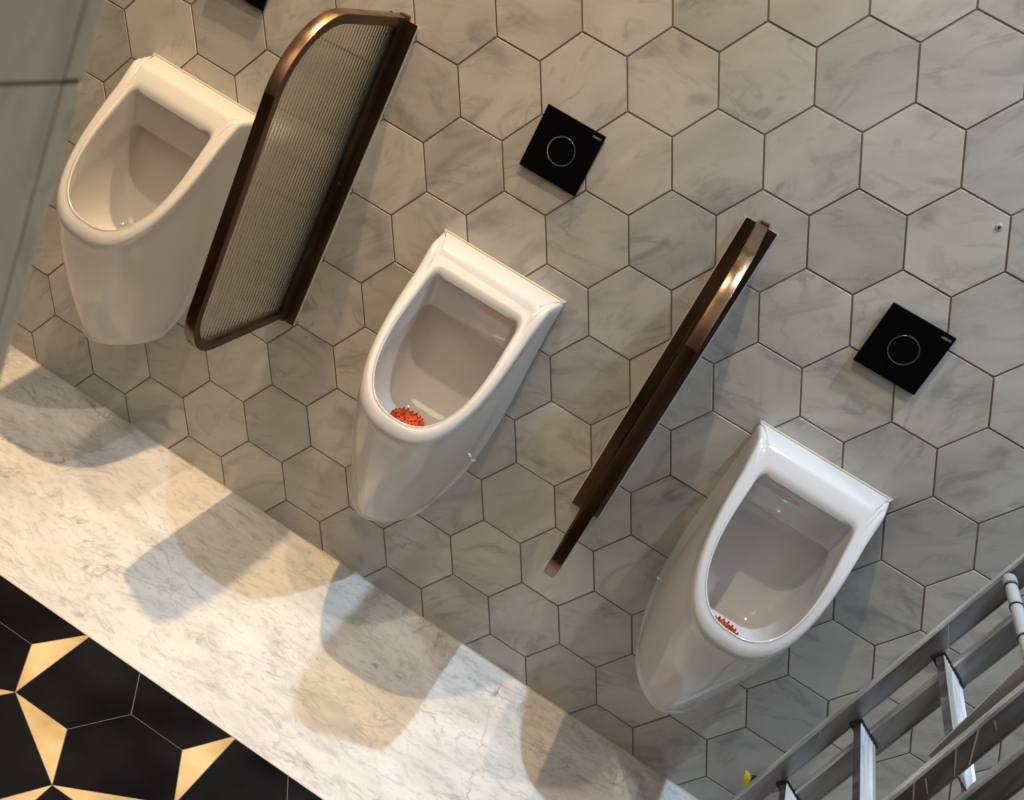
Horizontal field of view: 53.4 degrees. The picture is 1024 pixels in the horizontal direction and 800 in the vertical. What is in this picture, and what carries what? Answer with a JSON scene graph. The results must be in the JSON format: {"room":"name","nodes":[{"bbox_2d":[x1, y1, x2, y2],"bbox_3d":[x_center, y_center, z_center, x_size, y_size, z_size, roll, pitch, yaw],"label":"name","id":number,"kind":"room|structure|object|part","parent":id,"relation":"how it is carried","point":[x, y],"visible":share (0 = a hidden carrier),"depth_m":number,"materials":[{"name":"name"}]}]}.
{"room":"public restroom","nodes":[
{"label":"public restroom","id":0,"kind":"room"},
{"bbox_2d":[0,0,84,313],"bbox_3d":[-0.572,0.023,0.019,0.130,2.600,1.439,32,25,7],"label":"wall","id":1,"kind":"structure","parent":0,"point":[37,36],"depth_m":0.61,"materials":[{"name":"grey stone"}]},
{"bbox_2d":[0,0,105,378],"bbox_3d":[-0.347,-0.195,0.660,0.130,2.600,0.018,32,25,7],"label":"trim","id":2,"kind":"structure","parent":1,"relation":"attached to","point":[92,10],"depth_m":0.66,"materials":[{"name":"stone"}]},
{"bbox_2d":[0,576,321,799],"bbox_3d":[-0.627,1.224,0.828,5.299,0.040,2.435,32,25,7],"label":"floor","id":3,"kind":"structure","parent":0,"point":[121,756],"depth_m":1.87,"materials":[{"name":"black tile"}]},
{"bbox_2d":[0,346,695,799],"bbox_3d":[-0.145,0.751,2.199,4.900,0.030,0.614,32,25,7],"label":"floor","id":4,"kind":"structure","parent":0,"point":[345,689],"depth_m":2.26,"materials":[{"name":"white stone"}]},
{"bbox_2d":[0,574,324,799],"bbox_3d":[-0.240,0.842,1.919,4.900,0.020,0.003,32,25,7],"label":"trim","id":5,"kind":"structure","parent":4,"relation":"attached to","point":[0,574],"depth_m":1.98,"materials":[{"name":"white stone"}]},
{"bbox_2d":[742,770,756,788],"bbox_3d":[0.541,0.935,2.310,0.133,0.178,0.022,32,25,7],"label":"tool","id":6,"kind":"object","parent":4,"relation":"on","point":[747,778],"visible":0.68,"depth_m":2.28,"materials":[{"name":"yellow plastic"}]},
{"bbox_3d":[0.539,0.930,2.309,0.026,0.207,0.022,-2,17,20],"label":"handle","id":7,"kind":"part","parent":6,"relation":"part of","materials":[{"name":"yellow plastic"}]},
{"bbox_2d":[729,553,1023,799],"bbox_3d":[0.821,0.447,1.696,0.323,1.720,0.464,32,25,7],"label":"step ladder","id":8,"kind":"object","parent":4,"relation":"on","point":[967,739],"visible":1,"depth_m":1.86,"materials":[{"name":"metal"}]},
{"bbox_2d":[10,0,1023,799],"bbox_3d":[0.653,-0.451,1.909,5.146,2.860,0.104,32,25,7],"label":"wall","id":9,"kind":"structure","parent":0,"point":[971,70],"depth_m":2.08,"materials":[{"name":"grey tile"}]},
{"bbox_2d":[56,53,255,344],"bbox_3d":[-0.848,-0.394,2.235,0.304,0.632,0.293,32,25,7],"label":"urinal","id":10,"kind":"object","parent":9,"relation":"attached to","point":[143,191],"visible":0.94,"depth_m":2.21,"materials":[{"name":"white ceramic"}]},
{"bbox_2d":[244,0,266,10],"bbox_3d":[-0.549,-0.903,2.115,0.133,0.132,0.013,32,25,7],"label":"flush plate","id":11,"kind":"object","parent":9,"relation":"attached to","point":[260,4],"visible":1,"depth_m":2.13,"materials":[{"name":"black plastic"}]},
{"bbox_2d":[184,8,419,350],"bbox_3d":[-0.438,-0.419,2.012,0.072,0.738,0.421,32,25,7],"label":"divider","id":12,"kind":"object","parent":9,"relation":"attached to","point":[323,104],"depth_m":2.00,"materials":[{"name":"glass"}]},
{"bbox_3d":[-0.375,-0.478,2.199,0.067,0.728,0.005,32,25,7],"label":"wall plate","id":13,"kind":"part","parent":12,"relation":"part of","materials":[{"name":"brown metal"}]},
{"bbox_2d":[10,345,698,799],"bbox_3d":[-0.043,0.648,2.471,4.900,0.012,0.004,32,25,7],"label":"trim","id":14,"kind":"structure","parent":9,"relation":"attached to","point":[10,345],"depth_m":2.51,"materials":[{"name":"white stone"}]},
{"bbox_2d":[349,229,565,521],"bbox_3d":[-0.198,0.011,2.145,0.304,0.632,0.293,32,25,7],"label":"urinal","id":15,"kind":"object","parent":9,"relation":"attached to","point":[457,345],"visible":0.99,"depth_m":2.12,"materials":[{"name":"white ceramic"}]},
{"bbox_2d":[390,407,424,425],"bbox_3d":[-0.227,0.043,2.203,0.079,0.019,0.079,39,27,20],"label":"screen","id":16,"kind":"object","parent":15,"relation":"in","point":[408,417],"visible":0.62,"depth_m":2.21,"materials":[{"name":"red plastic"}]},
{"bbox_2d":[519,104,605,196],"bbox_3d":[0.100,-0.496,2.025,0.133,0.132,0.013,32,25,7],"label":"flush plate","id":17,"kind":"object","parent":9,"relation":"attached to","point":[562,149],"visible":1,"depth_m":2.02,"materials":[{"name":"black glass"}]},
{"bbox_2d":[543,217,777,577],"bbox_3d":[0.260,0.016,1.914,0.072,0.738,0.421,31,25,6],"label":"divider","id":18,"kind":"object","parent":9,"relation":"attached to","point":[752,240],"depth_m":1.97,"materials":[{"name":"brown metal"}]},
{"bbox_2d":[635,420,892,713],"bbox_3d":[0.450,0.415,2.054,0.304,0.632,0.293,32,25,7],"label":"urinal","id":19,"kind":"object","parent":9,"relation":"attached to","point":[777,538],"visible":1,"depth_m":2.03,"materials":[{"name":"white ceramic"}]},
{"bbox_2d":[715,615,738,634],"bbox_3d":[0.431,0.472,2.086,0.079,0.014,0.079,39,27,21],"label":"screen","id":20,"kind":"object","parent":19,"relation":"in","point":[723,622],"visible":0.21,"depth_m":2.11,"materials":[{"name":"red plastic"}]},
{"bbox_2d":[853,302,956,394],"bbox_3d":[0.745,-0.097,1.935,0.133,0.132,0.013,32,25,7],"label":"flush plate","id":21,"kind":"object","parent":9,"relation":"attached to","point":[904,348],"visible":1,"depth_m":1.93,"materials":[{"name":"black plastic"}]},
{"bbox_2d":[995,224,1002,230],"bbox_3d":[0.873,-0.309,1.822,0.013,0.013,0.002,32,25,7],"label":"plug","id":22,"kind":"object","parent":9,"relation":"attached to","point":[999,227],"visible":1,"depth_m":1.82,"materials":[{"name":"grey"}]}
]}

